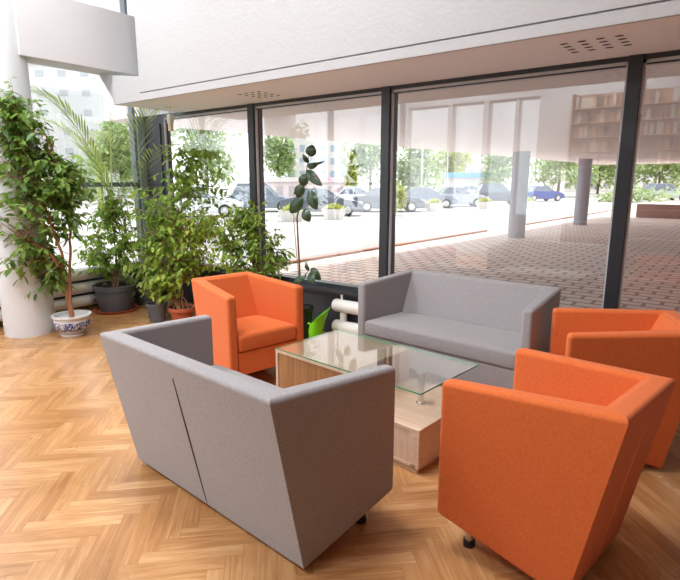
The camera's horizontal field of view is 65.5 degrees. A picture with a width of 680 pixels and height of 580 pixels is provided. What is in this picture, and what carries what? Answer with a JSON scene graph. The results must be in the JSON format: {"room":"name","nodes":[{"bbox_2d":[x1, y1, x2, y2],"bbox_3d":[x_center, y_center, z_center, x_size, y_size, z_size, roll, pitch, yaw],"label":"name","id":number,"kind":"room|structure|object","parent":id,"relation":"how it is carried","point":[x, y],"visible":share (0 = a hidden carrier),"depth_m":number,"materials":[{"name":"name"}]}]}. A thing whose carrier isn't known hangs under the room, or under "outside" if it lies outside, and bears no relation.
{"room":"lobby","nodes":[
{"label":"lobby","id":0,"kind":"room"},
{"bbox_2d":[0,265,146,322],"bbox_3d":[-4.875,-1.865,4.723,0.200,5.400,7.228,9,14,36],"label":"wall","id":1,"kind":"structure","parent":0,"point":[135,274],"depth_m":6.98,"materials":[{"name":"grey stone"}]},
{"bbox_2d":[50,0,145,270],"bbox_3d":[-3.435,-2.244,6.444,0.110,4.140,1.978,9,14,36],"label":"window","id":2,"kind":"structure","parent":1,"relation":"in","point":[123,3],"depth_m":7.24,"materials":[{"name":"grey metal"}]},
{"bbox_2d":[135,116,149,247],"bbox_3d":[-2.729,-1.402,7.476,0.090,2.000,0.220,9,14,36],"label":"post","id":3,"kind":"object","parent":1,"relation":"attached to","point":[142,145],"visible":0.21,"depth_m":7.32,"materials":[{"name":"grey metal"}]},
{"bbox_2d":[153,266,357,331],"bbox_3d":[1.459,-1.769,4.286,10.410,5.400,0.250,9,14,36],"label":"wall","id":4,"kind":"structure","parent":0,"point":[321,301],"depth_m":5.83,"materials":[{"name":"grey stone"}]},
{"bbox_2d":[13,0,138,75],"bbox_3d":[-2.677,-2.803,5.997,0.330,0.645,1.978,9,14,36],"label":"beam","id":5,"kind":"structure","parent":4,"relation":"attached to","point":[73,35],"depth_m":5.61,"materials":[{"name":"grey paint"}]},
{"bbox_2d":[138,108,173,116],"bbox_3d":[-2.337,-2.519,7.047,0.910,0.360,0.220,9,14,36],"label":"lintel","id":6,"kind":"object","parent":4,"relation":"attached to","point":[160,112],"visible":0.07,"depth_m":7.09,"materials":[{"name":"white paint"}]},
{"bbox_2d":[143,115,174,261],"bbox_3d":[-2.491,-1.374,7.338,0.460,2.000,0.115,9,14,36],"label":"panel","id":7,"kind":"object","parent":4,"relation":"attached to","point":[156,122],"visible":0.38,"depth_m":7.18,"materials":[{"name":"grey metal"}]},
{"bbox_2d":[162,103,265,271],"bbox_3d":[-1.622,-1.240,6.688,1.726,2.000,0.155,9,14,36],"label":"window","id":8,"kind":"structure","parent":4,"relation":"in","point":[239,108],"depth_m":6.14,"materials":[{"name":"grey"}]},
{"bbox_2d":[253,86,397,290],"bbox_3d":[-0.217,-1.025,5.637,1.810,2.000,0.155,9,14,36],"label":"window","id":9,"kind":"structure","parent":4,"relation":"in","point":[372,92],"depth_m":5.14,"materials":[{"name":"grey metal"}]},
{"bbox_2d":[331,294,357,334],"bbox_3d":[1.371,0.478,4.555,3.600,0.490,0.136,9,14,36],"label":"radiator","id":10,"kind":"object","parent":4,"relation":"attached to","point":[343,306],"visible":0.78,"depth_m":5.48,"materials":[{"name":"white metal"}]},
{"bbox_2d":[388,56,628,308],"bbox_3d":[1.276,-0.794,4.511,1.958,2.000,0.110,9,14,36],"label":"window","id":11,"kind":"structure","parent":4,"relation":"in","point":[619,62],"depth_m":4.20,"materials":[{"name":"grey"}]},
{"bbox_2d":[603,50,679,308],"bbox_3d":[2.849,-0.555,3.343,1.990,2.000,0.155,9,14,36],"label":"window","id":12,"kind":"structure","parent":4,"relation":"in","point":[674,55],"depth_m":3.80,"materials":[{"name":"grey metal"}]},
{"bbox_2d":[0,296,679,579],"bbox_3d":[-0.738,1.398,2.000,10.410,0.300,6.978,9,14,36],"label":"floor","id":13,"kind":"structure","parent":0,"point":[78,501],"depth_m":2.62,"materials":[{"name":"brown wood"}]},
{"bbox_2d":[0,0,55,337],"bbox_3d":[-3.410,-1.989,5.339,0.500,5.000,0.500,9,14,36],"label":"column","id":14,"kind":"structure","parent":13,"relation":"on","point":[22,318],"depth_m":5.44,"materials":[{"name":"white paint"}]},
{"bbox_2d":[0,77,96,337],"bbox_3d":[-3.221,-0.781,5.428,1.310,2.598,1.036,0,12,1],"label":"potted ficus","id":15,"kind":"object","parent":13,"relation":"on","point":[57,195],"visible":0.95,"depth_m":5.34,"materials":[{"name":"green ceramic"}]},
{"bbox_2d":[51,310,91,337],"bbox_3d":[-2.878,0.373,5.682,0.392,0.236,0.392,9,14,36],"label":"pot","id":16,"kind":"object","parent":15,"relation":"on","point":[71,324],"depth_m":5.58,"materials":[{"name":"white ceramic"}]},
{"bbox_2d":[0,267,134,321],"bbox_3d":[-4.246,0.251,5.510,0.140,0.540,4.550,9,14,36],"label":"radiator","id":17,"kind":"object","parent":13,"relation":"on","point":[83,287],"visible":0.2,"depth_m":6.68,"materials":[{"name":"white metal"}]},
{"bbox_2d":[71,184,148,314],"bbox_3d":[-2.967,-0.548,6.804,0.947,1.593,0.982,-11,16,-44],"label":"potted ficus","id":18,"kind":"object","parent":13,"relation":"on","point":[114,297],"visible":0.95,"depth_m":6.70,"materials":[{"name":"plant"}]},
{"bbox_2d":[92,280,135,311],"bbox_3d":[-2.884,0.086,6.785,0.524,0.332,0.524,9,14,36],"label":"pot","id":19,"kind":"object","parent":18,"relation":"on","point":[114,296],"depth_m":6.63,"materials":[{"name":"grey plastic"}]},
{"bbox_2d":[30,86,190,304],"bbox_3d":[-2.974,-1.059,6.573,2.343,2.688,1.517,9,14,36],"label":"potted palm","id":20,"kind":"object","parent":13,"relation":"on","point":[99,174],"visible":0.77,"depth_m":6.75,"materials":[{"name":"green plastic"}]},
{"bbox_2d":[135,282,154,304],"bbox_3d":[-2.641,0.047,7.177,0.310,0.280,0.308,9,14,36],"label":"pot","id":21,"kind":"object","parent":20,"relation":"on","point":[142,300],"depth_m":7.07,"materials":[{"name":"grey plastic"}]},
{"bbox_2d":[120,148,234,322],"bbox_3d":[-2.014,-0.732,6.540,1.408,2.062,0.879,-10,15,-40],"label":"potted ficus","id":22,"kind":"object","parent":13,"relation":"on","point":[157,313],"visible":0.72,"depth_m":6.39,"materials":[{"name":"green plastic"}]},
{"bbox_2d":[145,300,167,322],"bbox_3d":[-2.169,0.259,6.273,0.250,0.225,0.249,9,14,36],"label":"pot","id":23,"kind":"object","parent":22,"relation":"on","point":[157,313],"depth_m":6.20,"materials":[{"name":"grey plastic"}]},
{"bbox_2d":[137,207,231,319],"bbox_3d":[-1.806,-0.310,6.321,1.206,1.323,0.821,-5,13,-25],"label":"potted ficus","id":24,"kind":"object","parent":13,"relation":"on","point":[186,255],"visible":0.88,"depth_m":6.19,"materials":[{"name":"plant"}]},
{"bbox_2d":[168,304,194,319],"bbox_3d":[-1.881,0.284,6.280,0.310,0.175,0.310,9,14,36],"label":"pot","id":25,"kind":"object","parent":24,"relation":"on","point":[179,311],"depth_m":6.18,"materials":[{"name":"ceramic"}]},
{"bbox_2d":[100,315,394,568],"bbox_3d":[-0.534,0.672,2.725,1.500,0.835,0.719,10,15,40],"label":"sofa","id":26,"kind":"object","parent":13,"relation":"on","point":[296,467],"visible":1,"depth_m":2.32,"materials":[{"name":"grey fabric"}]},
{"bbox_2d":[191,271,303,374],"bbox_3d":[-0.796,0.326,4.421,0.707,0.835,0.719,-10,15,-41],"label":"armchair","id":27,"kind":"object","parent":13,"relation":"on","point":[252,315],"visible":0.78,"depth_m":4.27,"materials":[{"name":"orange fabric"}]},
{"bbox_2d":[237,315,295,351],"bbox_3d":[-0.722,0.334,4.339,0.546,0.148,0.497,-10,15,-41],"label":"seat cushion","id":28,"kind":"object","parent":27,"relation":"on","point":[255,333],"depth_m":4.21,"materials":[{"name":"orange fabric"}]},
{"bbox_2d":[201,199,295,279],"bbox_3d":[-1.076,-0.294,5.968,1.045,1.433,0.721,5,13,24],"label":"potted ficus","id":29,"kind":"object","parent":13,"relation":"on","point":[247,222],"visible":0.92,"depth_m":5.94,"materials":[{"name":"green plant"}]},
{"bbox_2d":[289,145,323,338],"bbox_3d":[-0.333,-0.459,5.405,0.472,1.984,0.230,9,14,36],"label":"rubber plant","id":30,"kind":"object","parent":13,"relation":"on","point":[296,204],"visible":0.92,"depth_m":5.35,"materials":[{"name":"green plant"}]},
{"bbox_2d":[307,307,330,337],"bbox_3d":[-0.239,0.344,5.547,0.284,0.354,0.194,8,14,36],"label":"watering can","id":31,"kind":"object","parent":13,"relation":"on","point":[316,326],"visible":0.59,"depth_m":5.48,"materials":[{"name":"green plastic"}]},
{"bbox_2d":[275,329,478,472],"bbox_3d":[0.214,0.678,3.561,1.207,0.491,0.649,10,15,41],"label":"coffee table","id":32,"kind":"object","parent":13,"relation":"on","point":[418,402],"visible":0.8,"depth_m":3.46,"materials":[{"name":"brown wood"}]},
{"bbox_2d":[358,269,560,388],"bbox_3d":[0.944,0.353,4.301,1.500,0.835,0.719,10,15,40],"label":"sofa","id":33,"kind":"object","parent":13,"relation":"on","point":[484,322],"visible":0.73,"depth_m":4.20,"materials":[{"name":"grey fabric"}]},
{"bbox_2d":[365,312,520,369],"bbox_3d":[0.871,0.361,4.217,1.338,0.148,0.498,10,15,40],"label":"seat cushion","id":34,"kind":"object","parent":33,"relation":"on","point":[488,344],"depth_m":4.09,"materials":[{"name":"grey fabric"}]},
{"bbox_2d":[402,272,546,333],"bbox_3d":[1.075,0.133,4.409,1.261,0.423,0.196,10,15,40],"label":"backrest","id":35,"kind":"object","parent":33,"relation":"on","point":[495,304],"depth_m":4.40,"materials":[{"name":"grey fabric"}]},
{"bbox_2d":[437,348,675,579],"bbox_3d":[0.929,0.757,2.315,0.708,0.835,0.719,-11,16,-43],"label":"armchair","id":36,"kind":"object","parent":13,"relation":"on","point":[544,471],"visible":1,"depth_m":2.10,"materials":[{"name":"orange fabric"}]},
{"bbox_2d":[549,307,679,467],"bbox_3d":[1.701,0.568,3.249,0.719,0.835,0.707,3,12,14],"label":"armchair","id":37,"kind":"object","parent":13,"relation":"on","point":[641,340],"visible":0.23,"depth_m":2.94,"materials":[{"name":"orange fabric"}]},
{"bbox_2d":[44,188,663,271],"bbox_3d":[-22.317,-16.641,91.048,132.200,0.200,160.000,9,14,36],"label":"ground","id":38,"kind":"structure","parent":0,"point":[320,236],"depth_m":22.71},
{"bbox_2d":[41,158,105,199],"bbox_3d":[-28.954,-10.613,55.241,8.199,6.326,7.842,-11,16,-44],"label":"tree","id":39,"kind":"object","parent":38,"relation":"on","point":[81,160],"visible":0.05,"depth_m":54.65,"materials":[{"name":"green plant"}]},
{"bbox_2d":[28,63,133,197],"bbox_3d":[-30.212,-18.610,63.397,12.870,14.666,10.600,0,11,0],"label":"apartment block","id":40,"kind":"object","parent":38,"relation":"on","point":[83,92],"visible":0.31,"depth_m":57.92,"materials":[{"name":"grey"}]},
{"bbox_2d":[79,120,133,200],"bbox_3d":[-19.075,-11.264,45.460,4.982,7.465,5.821,0,12,-2],"label":"tree","id":41,"kind":"object","parent":38,"relation":"on","point":[102,151],"visible":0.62,"depth_m":44.20,"materials":[{"name":"green plant"}]},
{"bbox_2d":[171,127,244,190],"bbox_3d":[-13.366,-14.642,55.051,7.845,10.270,8.382,7,13,30],"label":"tree","id":42,"kind":"object","parent":38,"relation":"on","point":[193,135],"visible":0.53,"depth_m":54.03,"materials":[{"name":"green plant"}]},
{"bbox_2d":[174,188,242,216],"bbox_3d":[-7.437,-4.649,28.024,4.455,1.459,1.920,-1,12,-6],"label":"car","id":43,"kind":"object","parent":38,"relation":"on","point":[224,204],"visible":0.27,"depth_m":27.30,"materials":[{"name":"white metal"}]},
{"bbox_2d":[225,183,290,209],"bbox_3d":[-4.888,-5.787,32.967,4.455,1.725,1.920,0,11,0],"label":"car","id":44,"kind":"object","parent":38,"relation":"on","point":[241,191],"visible":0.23,"depth_m":32.16,"materials":[{"name":"blue paint"}]},
{"bbox_2d":[263,135,297,176],"bbox_3d":[-8.140,-17.328,69.936,5.069,9.611,6.128,-6,13,-27],"label":"tree","id":45,"kind":"object","parent":38,"relation":"on","point":[277,151],"visible":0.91,"depth_m":68.85,"materials":[{"name":"green plant"}]},
{"bbox_2d":[278,204,302,221],"bbox_3d":[-2.250,-3.622,24.674,1.234,0.794,1.260,3,12,15],"label":"planter","id":46,"kind":"object","parent":38,"relation":"on","point":[285,214],"visible":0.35,"depth_m":24.32,"materials":[{"name":"white concrete"}]},
{"bbox_2d":[278,210,302,221],"bbox_3d":[-2.252,-3.482,24.725,1.220,0.500,1.220,-7,13,-29],"label":"tub","id":47,"kind":"object","parent":46,"relation":"in","point":[285,215],"depth_m":24.32,"materials":[{"name":"white concrete"}]},
{"bbox_2d":[245,177,347,196],"bbox_3d":[-3.816,-10.054,52.721,9.325,2.215,10.600,0,11,0],"label":"building","id":48,"kind":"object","parent":38,"relation":"on","point":[283,186],"visible":0.32,"depth_m":47.72,"materials":[{"name":"white"}]},
{"bbox_2d":[287,137,347,176],"bbox_3d":[-3.533,-22.497,88.473,10.257,12.348,10.600,0,11,0],"label":"apartment block","id":49,"kind":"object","parent":38,"relation":"on","point":[326,151],"visible":0.28,"depth_m":83.66,"materials":[{"name":"grey"}]},
{"bbox_2d":[279,188,362,215],"bbox_3d":[-0.996,-4.803,28.821,4.455,1.459,1.920,0,11,0],"label":"car","id":50,"kind":"object","parent":38,"relation":"on","point":[325,197],"visible":0.56,"depth_m":28.00,"materials":[{"name":"grey paint"}]},
{"bbox_2d":[316,172,333,180],"bbox_3d":[-1.833,-8.488,44.070,2.800,2.600,2.663,9,14,36],"label":"parasol","id":51,"kind":"object","parent":38,"relation":"on","point":[322,177],"visible":0.45,"depth_m":43.13,"materials":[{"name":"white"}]},
{"bbox_2d":[321,203,346,219],"bbox_3d":[-0.290,-3.906,26.082,1.234,0.796,1.239,-7,13,-29],"label":"planter","id":52,"kind":"object","parent":38,"relation":"on","point":[333,211],"visible":1,"depth_m":25.74,"materials":[{"name":"white concrete"}]},
{"bbox_2d":[344,153,360,186],"bbox_3d":[0.946,-8.806,42.017,1.622,4.083,1.595,7,13,30],"label":"tree","id":53,"kind":"object","parent":38,"relation":"on","point":[351,175],"visible":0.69,"depth_m":41.76,"materials":[{"name":"green plant"}]},
{"bbox_2d":[336,187,377,208],"bbox_3d":[1.264,-6.559,37.466,4.455,1.459,1.920,0,11,0],"label":"car","id":54,"kind":"object","parent":38,"relation":"on","point":[347,192],"visible":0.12,"depth_m":36.65,"materials":[{"name":"white paint"}]},
{"bbox_2d":[242,230,487,268],"bbox_3d":[0.941,-1.118,14.253,0.140,0.050,14.114,9,15,38],"label":"kerb","id":55,"kind":"object","parent":38,"relation":"on","point":[474,232],"visible":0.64,"depth_m":13.85,"materials":[{"name":"concrete"}]},
{"bbox_2d":[336,142,400,191],"bbox_3d":[3.563,-16.044,65.562,7.638,8.872,7.962,9,14,36],"label":"tree","id":56,"kind":"object","parent":38,"relation":"on","point":[362,152],"visible":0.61,"depth_m":65.17,"materials":[{"name":"green plant"}]},
{"bbox_2d":[353,188,424,211],"bbox_3d":[2.985,-5.647,32.995,4.455,1.459,1.920,0,11,0],"label":"car","id":57,"kind":"object","parent":38,"relation":"on","point":[371,199],"visible":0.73,"depth_m":32.17,"materials":[{"name":"white metal"}]},
{"bbox_2d":[396,182,408,213],"bbox_3d":[3.241,-4.978,29.060,1.015,1.899,1.279,-5,13,-24],"label":"bush","id":58,"kind":"object","parent":38,"relation":"on","point":[400,194],"visible":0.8,"depth_m":28.71,"materials":[{"name":"green plant"}]},
{"bbox_2d":[396,147,445,191],"bbox_3d":[7.323,-12.599,52.676,5.916,7.268,5.738,6,13,27],"label":"tree","id":59,"kind":"object","parent":38,"relation":"on","point":[412,166],"visible":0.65,"depth_m":52.25,"materials":[{"name":"green plant"}]},
{"bbox_2d":[421,149,422,186],"bbox_3d":[8.317,-12.258,48.738,1.780,8.150,0.240,9,14,36],"label":"lamp post","id":60,"kind":"object","parent":38,"relation":"on","point":[422,149],"visible":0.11,"depth_m":49.37,"materials":[{"name":"silver metal"}]},
{"bbox_2d":[406,187,457,207],"bbox_3d":[6.102,-6.654,37.964,4.455,1.459,1.920,0,11,0],"label":"car","id":61,"kind":"object","parent":38,"relation":"on","point":[424,193],"visible":0.5,"depth_m":37.14,"materials":[{"name":"silver paint"}]},
{"bbox_2d":[425,198,443,210],"bbox_3d":[6.003,-5.426,33.589,1.283,0.796,1.226,3,12,14],"label":"planter","id":62,"kind":"object","parent":38,"relation":"on","point":[434,204],"visible":0.99,"depth_m":33.23,"materials":[{"name":"white concrete"}]},
{"bbox_2d":[425,203,443,210],"bbox_3d":[5.993,-5.282,33.621,1.220,0.500,1.220,-7,13,-29],"label":"tub","id":63,"kind":"object","parent":62,"relation":"in","point":[429,206],"depth_m":33.19,"materials":[{"name":"white concrete"}]},
{"bbox_2d":[446,151,448,186],"bbox_3d":[11.085,-12.659,50.726,1.780,8.150,0.240,9,14,36],"label":"lamp post","id":64,"kind":"object","parent":38,"relation":"on","point":[447,151],"visible":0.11,"depth_m":51.41,"materials":[{"name":"silver metal"}]},
{"bbox_2d":[425,150,473,188],"bbox_3d":[16.036,-18.606,78.502,7.000,9.012,8.106,11,16,43],"label":"tree","id":65,"kind":"object","parent":38,"relation":"on","point":[452,156],"visible":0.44,"depth_m":77.03,"materials":[{"name":"green plant"}]},
{"bbox_2d":[438,187,488,206],"bbox_3d":[8.847,-7.055,39.951,4.455,1.459,1.920,0,11,0],"label":"car","id":66,"kind":"object","parent":38,"relation":"on","point":[464,196],"visible":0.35,"depth_m":39.13,"materials":[{"name":"grey paint"}]},
{"bbox_2d":[460,186,476,192],"bbox_3d":[14.756,-11.091,59.824,4.455,1.459,1.920,0,11,0],"label":"car","id":67,"kind":"object","parent":38,"relation":"on","point":[471,189],"visible":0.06,"depth_m":59.00,"materials":[{"name":"metal"}]},
{"bbox_2d":[444,173,495,186],"bbox_3d":[16.621,-13.410,67.370,6.200,3.000,3.400,0,11,0],"label":"kiosk","id":68,"kind":"object","parent":38,"relation":"on","point":[454,179],"visible":0.29,"depth_m":65.89,"materials":[{"name":"white metal"}]},
{"bbox_2d":[448,153,500,172],"bbox_3d":[23.694,-21.985,93.750,7.757,9.305,10.600,0,11,0],"label":"apartment block","id":69,"kind":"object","parent":38,"relation":"on","point":[477,166],"visible":0.15,"depth_m":88.86,"materials":[{"name":"grey"}]},
{"bbox_2d":[475,197,493,208],"bbox_3d":[9.892,-5.960,36.235,1.240,0.795,1.220,3,12,15],"label":"planter","id":70,"kind":"object","parent":38,"relation":"on","point":[483,203],"visible":1,"depth_m":35.88,"materials":[{"name":"white concrete"}]},
{"bbox_2d":[475,201,492,208],"bbox_3d":[9.901,-5.814,36.262,1.220,0.500,1.220,3,12,15],"label":"tub","id":71,"kind":"object","parent":70,"relation":"in","point":[480,204],"depth_m":35.86,"materials":[{"name":"white concrete"}]},
{"bbox_2d":[473,183,509,203],"bbox_3d":[13.364,-8.191,44.894,4.455,1.725,1.920,0,11,0],"label":"car","id":72,"kind":"object","parent":38,"relation":"on","point":[494,191],"visible":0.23,"depth_m":44.08,"materials":[{"name":"grey paint"}]},
{"bbox_2d":[480,154,512,185],"bbox_3d":[18.695,-14.281,61.878,4.691,6.924,4.907,6,13,25],"label":"tree","id":73,"kind":"object","parent":38,"relation":"on","point":[501,171],"visible":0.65,"depth_m":61.22,"materials":[{"name":"green plant"}]},
{"bbox_2d":[527,197,536,207],"bbox_3d":[13.391,-6.261,37.736,1.220,0.796,1.245,3,12,15],"label":"planter","id":74,"kind":"object","parent":38,"relation":"on","point":[530,203],"visible":0.56,"depth_m":37.33,"materials":[{"name":"white concrete"}]},
{"bbox_2d":[527,201,536,207],"bbox_3d":[13.394,-6.118,37.777,1.220,0.500,1.220,-7,13,-29],"label":"tub","id":75,"kind":"object","parent":74,"relation":"in","point":[530,204],"depth_m":37.29,"materials":[{"name":"white concrete"}]},
{"bbox_2d":[528,186,564,200],"bbox_3d":[19.679,-9.467,51.872,4.455,1.459,1.920,-3,12,-17],"label":"car","id":76,"kind":"object","parent":38,"relation":"on","point":[545,193],"visible":0.67,"depth_m":51.11,"materials":[{"name":"blue paint"}]},
{"bbox_2d":[529,159,604,191],"bbox_3d":[29.160,-16.268,69.979,10.192,7.608,9.418,9,14,36],"label":"tree","id":77,"kind":"object","parent":38,"relation":"on","point":[548,164],"visible":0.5,"depth_m":69.34,"materials":[{"name":"green plant"}]},
{"bbox_2d":[561,164,634,193],"bbox_3d":[42.359,-19.999,86.094,11.189,8.527,11.079,9,14,36],"label":"tree","id":78,"kind":"object","parent":38,"relation":"on","point":[611,168],"visible":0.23,"depth_m":85.18,"materials":[{"name":"green plant"}]},
{"bbox_2d":[543,163,679,191],"bbox_3d":[59.368,-25.781,113.671,27.677,8.886,10.600,0,11,0],"label":"apartment block","id":79,"kind":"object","parent":38,"relation":"on","point":[563,188],"visible":0.07,"depth_m":109.43,"materials":[{"name":"white"}]},
{"bbox_2d":[593,184,679,201],"bbox_3d":[28.460,-9.108,50.250,7.841,1.958,6.716,7,13,30],"label":"bush","id":80,"kind":"object","parent":38,"relation":"on","point":[605,197],"visible":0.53,"depth_m":49.52,"materials":[{"name":"green plant"}]},
{"bbox_2d":[634,163,679,190],"bbox_3d":[42.239,-15.969,69.771,11.076,7.140,10.322,9,14,36],"label":"tree","id":81,"kind":"object","parent":38,"relation":"on","point":[673,168],"visible":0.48,"depth_m":69.79,"materials":[{"name":"green plant"}]},
{"bbox_2d":[95,0,679,164],"bbox_3d":[24.070,-3.242,4.741,48.170,2.640,28.372,9,14,36],"label":"canopy","id":82,"kind":"object","parent":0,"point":[573,117],"visible":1,"depth_m":8.14,"materials":[{"name":"beige paint"}]},
{"bbox_2d":[133,0,672,92],"bbox_3d":[1.480,-2.792,2.894,8.970,2.439,0.250,9,14,36],"label":"wall","id":83,"kind":"structure","parent":0,"point":[179,43],"depth_m":4.30,"materials":[{"name":"white paint"}]},
{"bbox_2d":[99,0,679,104],"bbox_3d":[1.094,-1.730,3.269,9.770,0.352,0.030,9,14,36],"label":"ceiling","id":84,"kind":"structure","parent":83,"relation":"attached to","point":[123,89],"depth_m":3.68,"materials":[{"name":"white paint"}]},
{"bbox_2d":[120,16,679,112],"bbox_3d":[1.508,-1.656,3.610,9.500,0.071,0.980,9,14,36],"label":"soffit","id":85,"kind":"structure","parent":83,"relation":"attached to","point":[663,34],"depth_m":3.97,"materials":[{"name":"white paint"}]},
{"bbox_2d":[167,111,173,130],"bbox_3d":[-2.114,-2.107,6.584,0.070,0.245,0.060,9,14,36],"label":"sensor","id":86,"kind":"object","parent":85,"relation":"attached to","point":[170,117],"visible":1,"depth_m":6.57,"materials":[{"name":"beige plastic"}]},
{"bbox_2d":[238,91,279,96],"bbox_3d":[-0.817,-1.972,5.340,0.322,0.001,0.297,9,14,36],"label":"ceiling vent","id":87,"kind":"object","parent":85,"relation":"attached to","point":[258,91],"visible":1,"depth_m":5.31,"materials":[{"name":"brown"}]},
{"bbox_2d":[560,35,631,52],"bbox_3d":[1.638,-1.571,3.381,0.372,0.001,0.297,9,14,36],"label":"ceiling vent","id":88,"kind":"object","parent":85,"relation":"attached to","point":[618,35],"visible":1,"depth_m":3.38,"materials":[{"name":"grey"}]},
{"bbox_2d":[276,198,679,313],"bbox_3d":[64.616,-6.390,41.162,67.800,0.204,135.422,9,14,36],"label":"paving","id":89,"kind":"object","parent":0,"point":[562,254],"visible":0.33,"depth_m":12.10,"materials":[{"name":"brick"}]},
{"bbox_2d":[508,151,530,237],"bbox_3d":[5.787,-3.094,17.074,0.540,2.810,0.540,9,14,36],"label":"column","id":90,"kind":"structure","parent":89,"relation":"on","point":[518,192],"depth_m":16.88,"materials":[{"name":"grey paint"}]},
{"bbox_2d":[526,210,611,224],"bbox_3d":[14.049,-4.287,29.908,0.140,0.050,19.016,9,15,38],"label":"kerb","id":91,"kind":"object","parent":89,"relation":"on","point":[608,210],"visible":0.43,"depth_m":25.92,"materials":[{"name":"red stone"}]},
{"bbox_2d":[573,159,592,224],"bbox_3d":[10.319,-4.180,22.438,0.540,2.810,0.540,9,14,36],"label":"column","id":92,"kind":"structure","parent":89,"relation":"on","point":[584,165],"depth_m":22.25,"materials":[{"name":"grey paint"}]},
{"bbox_2d":[636,204,679,218],"bbox_3d":[22.149,-3.150,22.736,16.600,0.700,0.300,9,14,36],"label":"wall","id":93,"kind":"structure","parent":89,"relation":"on","point":[669,211],"depth_m":26.95,"materials":[{"name":"red paint"}]},
{"bbox_2d":[643,183,679,199],"bbox_3d":[33.729,-10.189,54.834,4.455,1.725,1.920,0,11,0],"label":"car","id":94,"kind":"object","parent":89,"relation":"on","point":[656,186],"visible":0.5,"depth_m":54.04,"materials":[{"name":"grey paint"}]},
{"bbox_3d":[3.557,-0.572,-1.586,0.200,5.400,7.228,9,14,36],"label":"wall","id":95,"kind":"structure","parent":0,"visible":0},
{"bbox_2d":[151,262,357,296],"bbox_3d":[1.344,0.220,4.541,10.410,0.040,0.080,9,14,36],"label":"sill","id":96,"kind":"structure","parent":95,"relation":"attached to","point":[304,285],"depth_m":5.66,"materials":[{"name":"grey"}]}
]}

